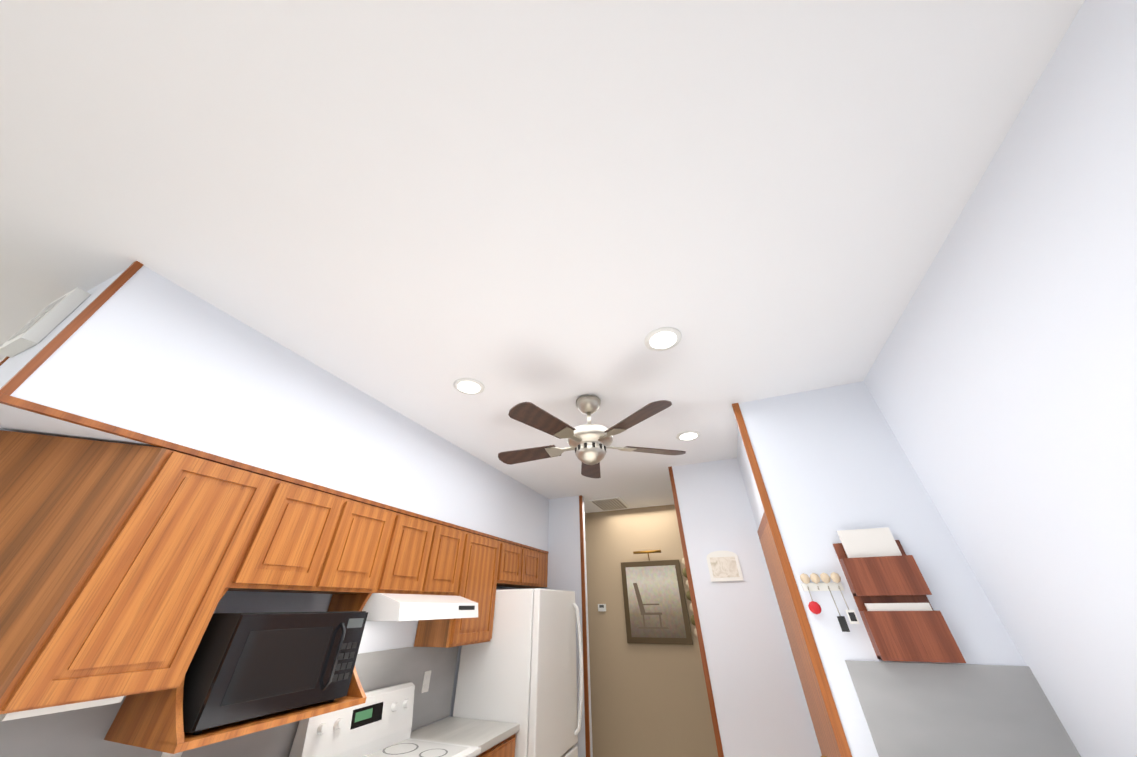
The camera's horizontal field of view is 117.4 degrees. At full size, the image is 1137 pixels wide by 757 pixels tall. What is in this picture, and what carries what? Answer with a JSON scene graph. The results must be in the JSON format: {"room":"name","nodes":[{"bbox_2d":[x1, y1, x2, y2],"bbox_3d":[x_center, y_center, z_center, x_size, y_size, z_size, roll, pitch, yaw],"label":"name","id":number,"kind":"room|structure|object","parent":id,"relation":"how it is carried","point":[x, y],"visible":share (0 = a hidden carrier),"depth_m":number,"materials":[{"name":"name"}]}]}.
{"room":"kitchen","nodes":[
{"label":"kitchen","id":0,"kind":"room"},
{"bbox_2d":[0,265,551,756],"bbox_3d":[-1.029,2.001,2.607,0.550,2.780,4.930,-13,-35,18],"label":"wall","id":1,"kind":"structure","parent":0,"point":[158,360],"depth_m":1.65,"materials":[{"name":"white paint"}]},
{"bbox_2d":[0,356,9,365],"bbox_3d":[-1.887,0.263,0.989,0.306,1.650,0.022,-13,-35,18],"label":"baseboard","id":2,"kind":"structure","parent":1,"relation":"attached to","point":[6,357],"depth_m":1.34,"materials":[{"name":"brown wood"}]},
{"bbox_2d":[0,288,90,357],"bbox_3d":[-2.049,-0.222,1.351,0.220,0.260,0.041,-13,-35,18],"label":"door chime","id":3,"kind":"object","parent":1,"relation":"attached to","point":[42,324],"visible":1,"depth_m":1.30,"materials":[{"name":"white plastic"}]},
{"bbox_2d":[0,430,197,720],"bbox_3d":[-1.744,0.559,1.087,0.326,0.760,0.390,-13,-35,18],"label":"upper cabinet","id":4,"kind":"object","parent":1,"relation":"attached to","point":[123,566],"depth_m":1.14,"materials":[{"name":"brown wood"}]},
{"bbox_2d":[40,458,295,714],"bbox_3d":[-1.609,0.747,1.372,0.326,0.760,0.484,-13,-35,18],"label":"upper cabinet","id":5,"kind":"object","parent":1,"relation":"attached to","point":[217,531],"depth_m":1.29,"materials":[{"name":"brown wood"}]},
{"bbox_2d":[104,588,371,753],"bbox_3d":[-1.352,1.268,1.613,0.436,0.466,0.756,-13,-35,18],"label":"shelf","id":6,"kind":"object","parent":5,"relation":"attached to","point":[151,720],"visible":0.54,"depth_m":1.26,"materials":[{"name":"brown wood"}]},
{"bbox_2d":[183,611,367,733],"bbox_3d":[-1.339,1.280,1.573,0.407,0.356,0.610,-13,-35,18],"label":"microwave","id":7,"kind":"object","parent":6,"relation":"on","point":[244,666],"visible":0.9,"depth_m":1.42,"materials":[{"name":"black"}]},
{"bbox_2d":[161,752,182,756],"bbox_3d":[-1.601,1.502,1.403,0.006,0.115,0.070,-13,-35,18],"label":"electrical outlet plate","id":8,"kind":"object","parent":1,"relation":"attached to","point":[164,754],"depth_m":1.39,"materials":[{"name":"white plastic"}]},
{"bbox_2d":[0,261,547,553],"bbox_3d":[-0.992,0.815,2.758,0.023,0.636,3.996,-13,-35,18],"label":"molding","id":9,"kind":"structure","parent":1,"relation":"attached to","point":[60,339],"depth_m":1.28,"materials":[{"name":"brown wood"}]},
{"bbox_2d":[252,485,407,593],"bbox_3d":[-1.393,0.916,1.912,0.326,0.450,0.833,-13,-35,18],"label":"upper cabinet","id":10,"kind":"object","parent":1,"relation":"attached to","point":[326,543],"depth_m":1.84,"materials":[{"name":"brown wood"}]},
{"bbox_2d":[421,670,430,692],"bbox_3d":[-1.053,2.247,2.560,0.006,0.120,0.070,-13,-35,18],"label":"electrical outlet plate","id":11,"kind":"object","parent":1,"relation":"attached to","point":[426,681],"depth_m":2.56,"materials":[{"name":"white plastic"}]},
{"bbox_2d":[392,516,467,595],"bbox_3d":[-1.140,1.266,2.445,0.326,0.450,0.833,-13,-35,18],"label":"upper cabinet","id":12,"kind":"object","parent":1,"relation":"attached to","point":[432,555],"depth_m":2.43,"materials":[{"name":"brown wood"}]},
{"bbox_2d":[414,532,503,647],"bbox_3d":[-0.896,1.728,2.867,0.326,0.760,0.621,-13,-35,18],"label":"upper cabinet","id":13,"kind":"object","parent":1,"relation":"attached to","point":[485,555],"depth_m":2.79,"materials":[{"name":"brown wood"}]},
{"bbox_2d":[362,593,477,620],"bbox_3d":[-1.028,1.509,2.280,0.531,0.136,0.756,-13,-35,18],"label":"range hood","id":14,"kind":"object","parent":13,"relation":"attached to","point":[391,607],"visible":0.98,"depth_m":2.04,"materials":[{"name":"white metal"}]},
{"bbox_2d":[500,542,543,587],"bbox_3d":[-0.624,1.932,3.560,0.326,0.340,0.861,-13,-35,18],"label":"upper cabinet","id":15,"kind":"object","parent":1,"relation":"attached to","point":[522,567],"depth_m":3.51,"materials":[{"name":"brown wood"}]},
{"bbox_2d":[540,553,547,587],"bbox_3d":[-0.434,2.193,3.958,0.326,0.340,0.311,-13,-35,18],"label":"upper cabinet","id":16,"kind":"object","parent":1,"relation":"attached to","point":[543,577],"depth_m":3.96,"materials":[{"name":"brown wood"}]},
{"bbox_2d":[0,0,1084,512],"bbox_3d":[-2.903,0.265,2.515,9.600,0.050,8.450,-13,-35,18],"label":"ceiling","id":17,"kind":"structure","parent":0,"point":[412,210],"depth_m":1.14,"materials":[{"name":"white paint"}]},
{"bbox_2d":[454,378,484,394],"bbox_3d":[-0.628,0.053,2.181,0.189,0.009,0.189,-8,-34,10],"label":"recessed light","id":18,"kind":"object","parent":17,"relation":"in","point":[469,386],"depth_m":2.17,"materials":[{"name":"white glass"}]},
{"bbox_2d":[498,395,685,477],"bbox_3d":[0.086,0.342,2.230,1.195,0.449,1.247,-13,-35,18],"label":"kitchen ceiling fan","id":19,"kind":"object","parent":17,"relation":"hanging from","point":[589,443],"visible":0.98,"depth_m":2.07,"materials":[{"name":"brown wood"}]},
{"bbox_2d":[589,497,628,510],"bbox_3d":[0.565,1.716,4.706,0.400,0.015,0.600,-13,-35,18],"label":"ceiling vent","id":20,"kind":"object","parent":17,"relation":"in","point":[613,503],"visible":1,"depth_m":4.66,"materials":[{"name":"white metal"}]},
{"bbox_2d":[645,327,681,350],"bbox_3d":[0.496,-0.203,1.814,0.189,0.009,0.189,-8,-34,10],"label":"recessed light","id":21,"kind":"object","parent":17,"relation":"in","point":[663,338],"depth_m":1.80,"materials":[{"name":"white glass"}]},
{"bbox_2d":[676,431,699,440],"bbox_3d":[0.988,0.475,2.847,0.189,0.009,0.189,-8,-34,10],"label":"recessed light","id":22,"kind":"object","parent":17,"relation":"in","point":[687,435],"depth_m":2.83,"materials":[{"name":"white glass"}]},
{"bbox_2d":[552,496,595,756],"bbox_3d":[0.002,2.702,3.683,0.415,2.780,0.100,-13,-35,18],"label":"wall","id":23,"kind":"structure","parent":0,"point":[566,556],"depth_m":4.02,"materials":[{"name":"white paint"}]},
{"bbox_2d":[548,495,589,756],"bbox_3d":[-0.013,2.677,3.646,0.421,2.780,0.030,-13,-35,18],"label":"door frame","id":24,"kind":"structure","parent":23,"relation":"attached to","point":[585,664],"depth_m":3.56,"materials":[{"name":"brown wood"}]},
{"bbox_2d":[588,505,715,756],"bbox_3d":[-1.345,3.574,4.976,9.600,2.780,0.100,-13,-35,18],"label":"wall","id":25,"kind":"structure","parent":0,"point":[649,700],"depth_m":4.00,"materials":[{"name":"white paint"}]},
{"bbox_2d":[598,604,605,610],"bbox_3d":[0.431,2.954,4.452,0.100,0.080,0.027,-13,-35,18],"label":"thermostat","id":26,"kind":"object","parent":25,"relation":"attached to","point":[601,607],"visible":0.93,"depth_m":4.44,"materials":[{"name":"white plastic"}]},
{"bbox_2d":[621,550,692,644],"bbox_3d":[1.046,2.682,4.284,0.760,0.976,0.122,-13,-35,18],"label":"picture","id":27,"kind":"object","parent":25,"relation":"attached to","point":[687,640],"visible":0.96,"depth_m":4.24,"materials":[{"name":"brown metal"}]},
{"bbox_2d":[625,565,685,637],"bbox_3d":[1.056,2.743,4.271,0.640,0.740,0.002,-13,-35,18],"label":"canvas","id":28,"kind":"object","parent":27,"relation":"attached to","point":[657,585],"visible":1,"depth_m":4.26},
{"bbox_2d":[633,583,668,628],"bbox_3d":[1.009,2.792,4.258,0.380,0.475,0.001,-13,-35,18],"label":"chair","id":29,"kind":"object","parent":28,"relation":"attached to","point":[641,604],"visible":1,"depth_m":4.24,"materials":[{"name":"brown"}]},
{"bbox_2d":[682,555,697,637],"bbox_3d":[1.466,2.594,4.149,0.110,0.854,0.054,-13,-35,18],"label":"flowers","id":30,"kind":"object","parent":25,"relation":"attached to","point":[688,596],"visible":0.44,"depth_m":4.13,"materials":[{"name":"beige plant"}]},
{"bbox_2d":[672,458,819,756],"bbox_3d":[1.342,2.016,2.671,0.630,2.780,0.120,-13,-35,18],"label":"wall","id":31,"kind":"structure","parent":0,"point":[759,701],"depth_m":2.66,"materials":[{"name":"white paint"}]},
{"bbox_2d":[706,551,743,581],"bbox_3d":[1.301,1.567,2.894,0.250,0.225,0.017,-13,-35,18],"label":"plaque","id":32,"kind":"object","parent":31,"relation":"attached to","point":[723,565],"visible":1,"depth_m":2.88,"materials":[{"name":"white"}]},
{"bbox_2d":[736,400,879,756],"bbox_3d":[1.473,1.641,2.107,0.104,2.780,1.282,-13,-35,18],"label":"wall","id":33,"kind":"structure","parent":0,"point":[855,728],"depth_m":1.86,"materials":[{"name":"white paint"}]},
{"bbox_2d":[760,522,839,756],"bbox_3d":[1.358,1.939,1.900,0.117,2.035,0.915,-13,-35,18],"label":"pantry door","id":34,"kind":"structure","parent":33,"relation":"in","point":[819,718],"depth_m":2.09,"materials":[{"name":"brown wood"}]},
{"bbox_2d":[757,497,851,756],"bbox_3d":[1.407,1.902,1.904,0.014,2.120,1.040,-13,-35,18],"label":"door frame","id":35,"kind":"structure","parent":33,"relation":"attached to","point":[768,516],"depth_m":1.69,"materials":[{"name":"brown wood"}]},
{"bbox_2d":[756,381,1075,756],"bbox_3d":[1.593,1.266,1.543,0.600,2.780,0.112,-13,-35,18],"label":"wall","id":36,"kind":"structure","parent":0,"point":[841,467],"depth_m":1.63,"materials":[{"name":"white paint"}]},
{"bbox_2d":[800,572,859,631],"bbox_3d":[1.284,1.101,1.710,0.185,0.244,0.045,-13,-35,18],"label":"key rack","id":37,"kind":"object","parent":36,"relation":"attached to","point":[834,585],"visible":0.94,"depth_m":1.73,"materials":[{"name":"white"}]},
{"bbox_2d":[833,527,965,662],"bbox_3d":[1.520,1.003,1.643,0.285,0.530,0.075,-13,-35,18],"label":"holder","id":38,"kind":"object","parent":36,"relation":"attached to","point":[902,619],"visible":1,"depth_m":1.60,"materials":[{"name":"brown wood"}]},
{"bbox_2d":[864,0,1136,756],"bbox_3d":[0.925,-0.207,-0.693,0.100,2.780,5.580,-13,-35,18],"label":"wall","id":39,"kind":"structure","parent":0,"point":[970,440],"depth_m":1.10,"materials":[{"name":"white paint"}]},
{"bbox_3d":[-2.875,2.625,0.952,9.600,0.050,8.450,-13,-35,18],"label":"floor","id":40,"kind":"structure","parent":0,"visible":0},
{"bbox_2d":[289,682,480,756],"bbox_3d":[-0.929,2.345,1.684,0.690,1.185,0.758,-13,-35,18],"label":"range","id":41,"kind":"object","parent":40,"relation":"on","point":[378,723],"visible":0.98,"depth_m":2.00,"materials":[{"name":"enameled metal"},{"name":"glass"}]},
{"bbox_2d":[476,733,515,756],"bbox_3d":[-0.739,2.823,2.122,0.606,0.868,0.546,-13,-35,18],"label":"base cabinet","id":42,"kind":"object","parent":40,"relation":"on","point":[505,748],"visible":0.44,"depth_m":2.28,"materials":[{"name":"brown wood"}]},
{"bbox_2d":[410,717,519,755],"bbox_3d":[-0.740,2.442,2.372,0.616,0.040,0.546,-13,-35,18],"label":"countertop","id":43,"kind":"structure","parent":42,"relation":"on","point":[484,735],"depth_m":2.32,"materials":[{"name":"laminate"}]},
{"bbox_2d":[453,588,582,756],"bbox_3d":[-0.371,2.792,2.875,0.816,1.745,0.850,-13,-35,18],"label":"fridge","id":44,"kind":"object","parent":40,"relation":"on","point":[519,668],"visible":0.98,"depth_m":2.79,"materials":[{"name":"white metal"}]}
]}

